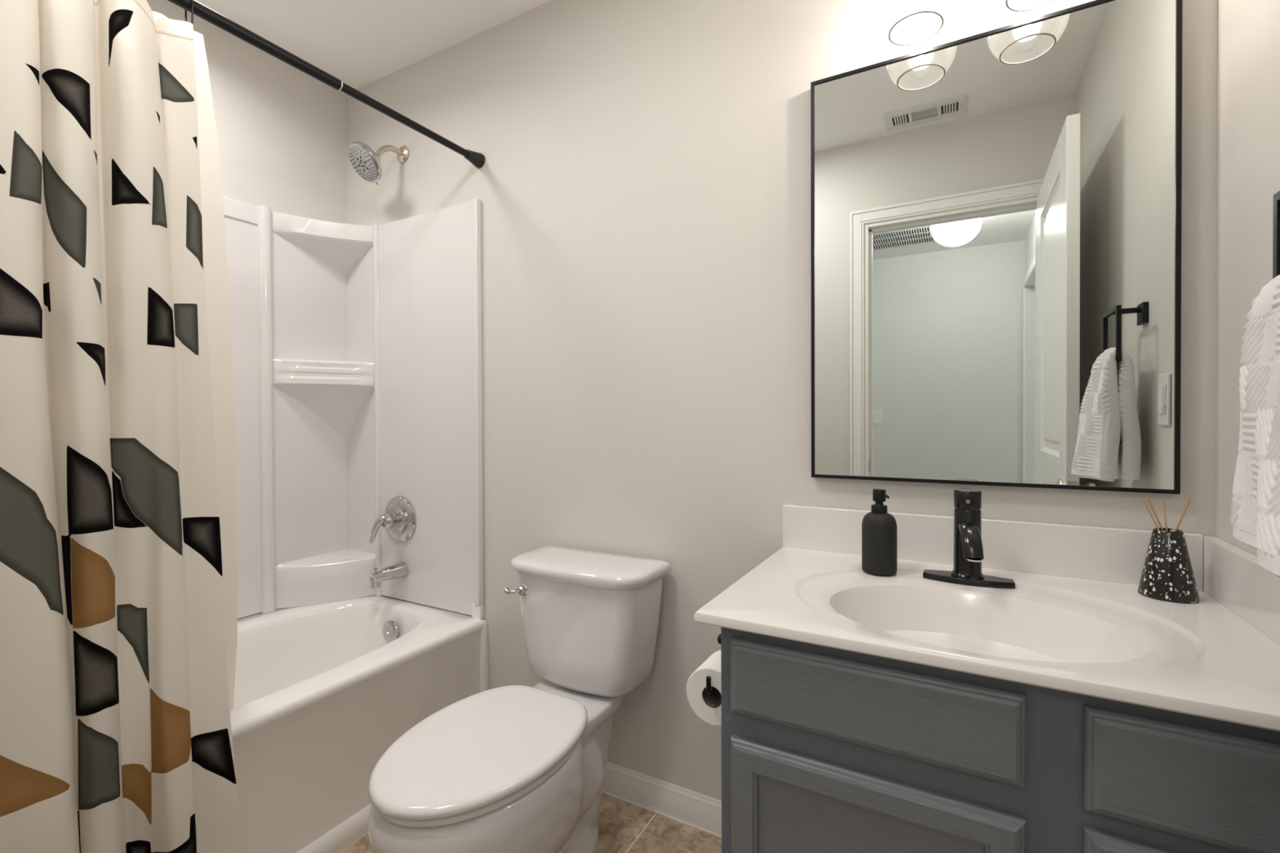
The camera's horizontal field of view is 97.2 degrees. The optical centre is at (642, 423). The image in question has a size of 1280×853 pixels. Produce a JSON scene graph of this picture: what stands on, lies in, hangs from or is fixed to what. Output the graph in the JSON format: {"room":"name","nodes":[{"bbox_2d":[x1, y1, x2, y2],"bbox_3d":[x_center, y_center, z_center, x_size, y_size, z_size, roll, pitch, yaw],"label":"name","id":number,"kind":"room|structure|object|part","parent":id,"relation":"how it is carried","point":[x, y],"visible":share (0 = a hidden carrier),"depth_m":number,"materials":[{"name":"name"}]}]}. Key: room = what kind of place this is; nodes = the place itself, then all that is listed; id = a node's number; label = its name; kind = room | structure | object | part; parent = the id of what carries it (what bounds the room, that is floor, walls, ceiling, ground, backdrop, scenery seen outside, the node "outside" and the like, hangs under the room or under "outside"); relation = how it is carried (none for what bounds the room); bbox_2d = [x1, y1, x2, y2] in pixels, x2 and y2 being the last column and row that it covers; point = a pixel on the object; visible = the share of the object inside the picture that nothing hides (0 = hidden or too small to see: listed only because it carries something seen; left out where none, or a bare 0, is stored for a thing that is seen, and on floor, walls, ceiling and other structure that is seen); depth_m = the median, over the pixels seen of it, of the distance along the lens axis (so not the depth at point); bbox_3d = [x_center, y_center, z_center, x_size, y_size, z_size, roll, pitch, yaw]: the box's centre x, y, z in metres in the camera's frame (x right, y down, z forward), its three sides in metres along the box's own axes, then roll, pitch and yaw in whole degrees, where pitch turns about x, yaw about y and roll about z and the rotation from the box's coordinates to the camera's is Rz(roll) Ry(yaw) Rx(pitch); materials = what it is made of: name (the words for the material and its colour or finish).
{"room":"bathroom","nodes":[
{"label":"bathroom","id":0,"kind":"room"},
{"bbox_2d":[146,0,346,619],"bbox_3d":[-1.633,-0.106,1.617,0.100,2.440,1.612,0,1,29],"label":"wall","id":1,"kind":"structure","parent":0,"point":[281,130],"depth_m":2.04,"materials":[{"name":"white paint"}]},
{"bbox_2d":[195,0,551,94],"bbox_3d":[-0.891,-1.340,0.007,4.800,0.050,3.680,0,1,29],"label":"ceiling","id":2,"kind":"structure","parent":0,"point":[359,43],"depth_m":1.89,"materials":[{"name":"white paint"}]},
{"bbox_2d":[340,793,721,852],"bbox_3d":[-0.881,1.150,0.029,4.800,0.050,3.680,0,1,29],"label":"floor","id":3,"kind":"structure","parent":0,"point":[624,827],"depth_m":1.52,"materials":[{"name":"brown tile"}]},
{"bbox_2d":[229,595,488,852],"bbox_3d":[-1.218,0.870,1.466,0.769,0.487,1.489,0,1,29],"label":"bathtub","id":4,"kind":"object","parent":3,"relation":"on","point":[322,691],"visible":0.56,"depth_m":1.57,"materials":[{"name":"white ceramic"}]},
{"bbox_2d":[222,196,483,618],"bbox_3d":[-1.235,-0.044,1.465,0.742,1.436,1.490,0,1,29],"label":"shower surround","id":5,"kind":"object","parent":4,"relation":"on","point":[357,349],"visible":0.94,"depth_m":2.07,"materials":[{"name":"white plastic"}]},
{"bbox_3d":[-1.335,-0.049,2.006,0.024,1.436,0.042,0,1,29],"label":"corner post","id":6,"kind":"part","parent":5,"relation":"part of","materials":[{"name":"white plastic"}]},
{"bbox_3d":[-1.553,-0.043,1.642,0.014,1.432,1.472,0,1,29],"label":"panel","id":7,"kind":"part","parent":5,"relation":"part of","materials":[{"name":"white plastic"}]},
{"bbox_2d":[271,211,373,275],"bbox_3d":[-1.188,-0.681,2.104,0.183,0.167,0.293,0,1,29],"label":"corner shelf","id":8,"kind":"object","parent":5,"relation":"attached to","point":[324,247],"depth_m":2.14,"materials":[{"name":"white plastic"}]},
{"bbox_2d":[272,358,373,441],"bbox_3d":[-1.185,-0.082,2.109,0.183,0.310,0.293,0,1,29],"label":"corner shelf","id":9,"kind":"object","parent":5,"relation":"attached to","point":[314,399],"depth_m":2.14,"materials":[{"name":"white plastic"}]},
{"bbox_2d":[275,548,375,608],"bbox_3d":[-1.183,0.587,2.115,0.183,0.158,0.293,0,1,29],"label":"corner shelf","id":10,"kind":"object","parent":5,"relation":"attached to","point":[328,575],"depth_m":2.11,"materials":[{"name":"white plastic"}]},
{"bbox_3d":[-1.028,-0.052,2.183,0.026,1.436,0.014,0,1,29],"label":"corner post","id":11,"kind":"part","parent":5,"relation":"part of","materials":[{"name":"white plastic"}]},
{"bbox_2d":[368,561,408,588],"bbox_3d":[-0.936,0.551,2.070,0.066,0.071,0.134,0,1,29],"label":"tub spout","id":12,"kind":"object","parent":5,"relation":"attached to","point":[400,570],"visible":1,"depth_m":2.05,"materials":[{"name":"silver metal"}]},
{"bbox_2d":[368,496,416,542],"bbox_3d":[-0.938,0.360,2.087,0.172,0.172,0.101,0,1,29],"label":"shower valve","id":13,"kind":"object","parent":5,"relation":"attached to","point":[399,519],"visible":1,"depth_m":2.10,"materials":[{"name":"silver metal"}]},
{"bbox_3d":[-0.964,0.384,2.072,0.074,0.106,0.044,0,1,-20],"label":"lever","id":14,"kind":"part","parent":13,"relation":"part of","materials":[{"name":"silver metal"}]},
{"bbox_3d":[-0.936,0.360,2.090,0.056,0.056,0.057,0,1,29],"label":"valve stem","id":15,"kind":"part","parent":13,"relation":"part of","materials":[{"name":"silver metal"}]},
{"bbox_3d":[-0.918,0.360,2.122,0.172,0.172,0.020,0,1,29],"label":"valve plate","id":16,"kind":"part","parent":13,"relation":"part of","materials":[{"name":"silver metal"}]},
{"bbox_3d":[-0.875,-0.050,2.104,0.737,1.432,0.023,0,1,29],"label":"panel","id":17,"kind":"part","parent":5,"relation":"part of","materials":[{"name":"white plastic"}]},
{"bbox_2d":[368,546,670,852],"bbox_3d":[-0.290,0.746,1.351,0.440,0.730,0.752,0,1,29],"label":"toilet","id":18,"kind":"object","parent":3,"relation":"on","point":[513,768],"visible":1,"depth_m":1.30,"materials":[{"name":"white porcelain"},{"name":"plastic"},{"name":"chrome"}]},
{"bbox_3d":[-0.352,0.720,1.233,0.356,0.017,0.461,0,1,29],"label":"seat","id":19,"kind":"part","parent":18,"relation":"part of","materials":[{"name":"white plastic"}]},
{"bbox_3d":[-0.351,0.698,1.235,0.370,0.024,0.487,0,1,29],"label":"lid","id":20,"kind":"part","parent":18,"relation":"part of","materials":[{"name":"white plastic"}]},
{"bbox_3d":[-0.349,0.464,1.573,0.071,0.034,0.037,0,1,-26],"label":"flush lever","id":21,"kind":"part","parent":18,"relation":"part of","materials":[{"name":"silver metal"}]},
{"bbox_3d":[-0.161,0.569,1.583,0.402,0.307,0.193,0,1,29],"label":"tank","id":22,"kind":"part","parent":18,"relation":"part of","materials":[{"name":"white ceramic"}]},
{"bbox_3d":[-0.164,0.399,1.577,0.440,0.040,0.226,0,1,29],"label":"tank lid","id":23,"kind":"part","parent":18,"relation":"part of","materials":[{"name":"white ceramic"}]},
{"bbox_2d":[720,626,1279,852],"bbox_3d":[0.591,0.721,0.994,0.763,0.779,0.546,0,1,29],"label":"vanity cabinet","id":24,"kind":"object","parent":3,"relation":"on","point":[825,749],"visible":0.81,"depth_m":0.77,"materials":[{"name":"grey wood"}]},
{"bbox_2d":[706,633,720,694],"bbox_3d":[0.180,0.484,1.145,0.102,0.079,0.164,0,1,29],"label":"toilet paper holder","id":25,"kind":"object","parent":24,"relation":"attached to","point":[709,690],"visible":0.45,"depth_m":1.08,"materials":[{"name":"black metal"}]},
{"bbox_2d":[686,649,721,725],"bbox_3d":[0.160,0.533,1.146,0.112,0.112,0.101,0,1,29],"label":"toilet paper roll","id":26,"kind":"object","parent":25,"relation":"hanging from","point":[707,707],"visible":0.55,"depth_m":1.11,"materials":[{"name":"white paper"}]},
{"bbox_3d":[0.324,0.417,0.838,0.408,0.122,0.019,0,1,29],"label":"false drawer","id":27,"kind":"part","parent":24,"relation":"part of","materials":[{"name":"grey paint"}]},
{"bbox_3d":[0.325,0.755,0.841,0.408,0.467,0.019,0,1,29],"label":"cabinet door","id":28,"kind":"part","parent":24,"relation":"part of","materials":[{"name":"grey paint"}]},
{"bbox_2d":[693,504,1279,731],"bbox_3d":[0.572,0.325,0.992,0.799,0.236,0.565,0,1,29],"label":"countertop","id":29,"kind":"structure","parent":24,"relation":"on","point":[1076,619],"depth_m":0.99,"materials":[{"name":"stone"}]},
{"bbox_2d":[862,488,897,575],"bbox_3d":[0.501,0.225,1.194,0.069,0.176,0.069,0,1,29],"label":"soap dispenser","id":30,"kind":"object","parent":29,"relation":"on","point":[879,527],"visible":1,"depth_m":1.17,"materials":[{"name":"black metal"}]},
{"bbox_2d":[923,488,1015,588],"bbox_3d":[0.631,0.224,1.095,0.158,0.183,0.130,0,1,29],"label":"faucet","id":31,"kind":"object","parent":29,"relation":"on","point":[968,553],"visible":1,"depth_m":1.10,"materials":[{"name":"matte black metal"}]},
{"bbox_3d":[0.648,0.150,1.126,0.048,0.036,0.048,0,1,29],"label":"handle","id":32,"kind":"part","parent":31,"relation":"part of","materials":[{"name":"black metal"}]},
{"bbox_3d":[0.649,0.309,1.127,0.158,0.011,0.054,0,1,29],"label":"deck plate","id":33,"kind":"part","parent":31,"relation":"part of","materials":[{"name":"black metal"}]},
{"bbox_3d":[0.627,0.222,1.082,0.036,0.062,0.095,0,1,23],"label":"spout","id":34,"kind":"part","parent":31,"relation":"part of","materials":[{"name":"black metal"}]},
{"bbox_2d":[1137,498,1199,603],"bbox_3d":[0.939,0.220,1.008,0.081,0.177,0.081,0,1,29],"label":"reed diffuser","id":35,"kind":"object","parent":29,"relation":"on","point":[1167,575],"visible":1,"depth_m":0.99,"materials":[{"name":"black ceramic"}]},
{"bbox_3d":[0.669,0.629,0.648,0.259,0.238,0.019,0,1,29],"label":"drawer","id":36,"kind":"part","parent":24,"relation":"part of","materials":[{"name":"grey paint"}]},
{"bbox_3d":[0.668,0.421,0.646,0.259,0.130,0.019,0,1,29],"label":"drawer","id":37,"kind":"part","parent":24,"relation":"part of","materials":[{"name":"grey paint"}]},
{"bbox_2d":[346,0,1217,800],"bbox_3d":[-0.045,-0.113,1.713,2.781,2.440,0.100,0,1,29],"label":"wall","id":38,"kind":"structure","parent":0,"point":[642,185],"depth_m":1.59,"materials":[{"name":"white paint"}]},
{"bbox_2d":[167,0,484,168],"bbox_3d":[-0.919,-0.892,1.280,0.049,0.049,1.491,0,1,29],"label":"curtain rod","id":39,"kind":"object","parent":38,"relation":"attached to","point":[477,159],"visible":1,"depth_m":1.41,"materials":[{"name":"black metal"}]},
{"bbox_2d":[184,0,193,24],"bbox_3d":[-0.964,-0.863,1.200,0.036,0.092,0.003,0,1,29],"label":"curtain hook","id":40,"kind":"object","parent":39,"relation":"hanging from","point":[185,11],"visible":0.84,"depth_m":1.19,"materials":[{"name":"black metal"}]},
{"bbox_2d":[0,0,243,852],"bbox_3d":[-1.056,0.087,0.930,0.172,1.862,0.672,0,1,29],"label":"shower curtain","id":41,"kind":"object","parent":40,"relation":"hanging from","point":[116,731],"visible":1,"depth_m":1.04,"materials":[{"name":"fabric"}]},
{"bbox_3d":[-1.202,-0.858,0.772,0.036,0.092,0.003,0,1,29],"label":"curtain hook","id":42,"kind":"object","parent":39,"relation":"hanging from","visible":0},
{"bbox_2d":[151,11,237,710],"bbox_3d":[-1.149,-0.030,1.026,0.125,1.635,0.748,0,1,29],"label":"liner","id":43,"kind":"object","parent":42,"relation":"hanging from","point":[215,251],"visible":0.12,"depth_m":1.29,"materials":[{"name":"fabric"}]},
{"bbox_2d":[348,141,408,185],"bbox_3d":[-0.953,-0.949,2.037,0.138,0.184,0.200,0,1,29],"label":"shower","id":44,"kind":"object","parent":38,"relation":"attached to","point":[366,163],"visible":1,"depth_m":1.99,"materials":[{"name":"silver metal"}]},
{"bbox_3d":[-0.983,-0.915,1.985,0.124,0.100,0.078,0,1,29],"label":"plate","id":45,"kind":"part","parent":44,"relation":"part of","materials":[{"name":"grey metal"}]},
{"bbox_3d":[-0.930,-0.988,2.064,0.021,0.073,0.116,0,1,29],"label":"arm","id":46,"kind":"part","parent":44,"relation":"part of","materials":[{"name":"silver metal"}]},
{"bbox_2d":[602,761,721,838],"bbox_3d":[-0.075,1.063,1.678,1.062,0.088,0.013,0,1,29],"label":"baseboard","id":47,"kind":"structure","parent":38,"relation":"attached to","point":[700,811],"depth_m":1.59,"materials":[{"name":"white wood"}]},
{"bbox_2d":[888,0,1054,45],"bbox_3d":[0.668,-0.937,1.138,0.361,0.237,0.194,0,1,29],"label":"vanity light","id":48,"kind":"object","parent":38,"relation":"attached to","point":[1048,2],"visible":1,"depth_m":1.14,"materials":[{"name":"glass"}]},
{"bbox_2d":[782,504,1203,591],"bbox_3d":[0.695,0.257,1.234,0.778,0.105,0.020,0,1,29],"label":"backsplash","id":49,"kind":"structure","parent":38,"relation":"attached to","point":[1104,553],"depth_m":1.18,"materials":[{"name":"stone"}]},
{"bbox_2d":[810,0,1182,494],"bbox_3d":[0.708,-0.348,1.217,0.673,0.958,0.022,0,1,29],"label":"wall mirror","id":50,"kind":"object","parent":38,"relation":"attached to","point":[996,214],"visible":1,"depth_m":1.18,"materials":[{"name":"black mirror"}]},
{"bbox_2d":[1215,0,1279,555],"bbox_3d":[0.710,-0.104,0.313,0.100,2.440,1.612,0,1,29],"label":"wall","id":51,"kind":"structure","parent":0,"point":[1248,81],"depth_m":0.95,"materials":[{"name":"white paint"}]},
{"bbox_2d":[1272,191,1279,279],"bbox_3d":[0.784,-0.222,0.623,0.071,0.147,0.155,0,1,29],"label":"towel ring","id":52,"kind":"object","parent":51,"relation":"attached to","point":[1276,224],"visible":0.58,"depth_m":0.70,"materials":[{"name":"black metal"}]},
{"bbox_2d":[1230,275,1279,578],"bbox_3d":[0.742,-0.013,0.632,0.118,0.348,0.227,0,1,29],"label":"hand towel","id":53,"kind":"object","parent":52,"relation":"hanging from","point":[1255,520],"visible":1,"depth_m":0.67,"materials":[{"name":"white fabric"}]}
]}

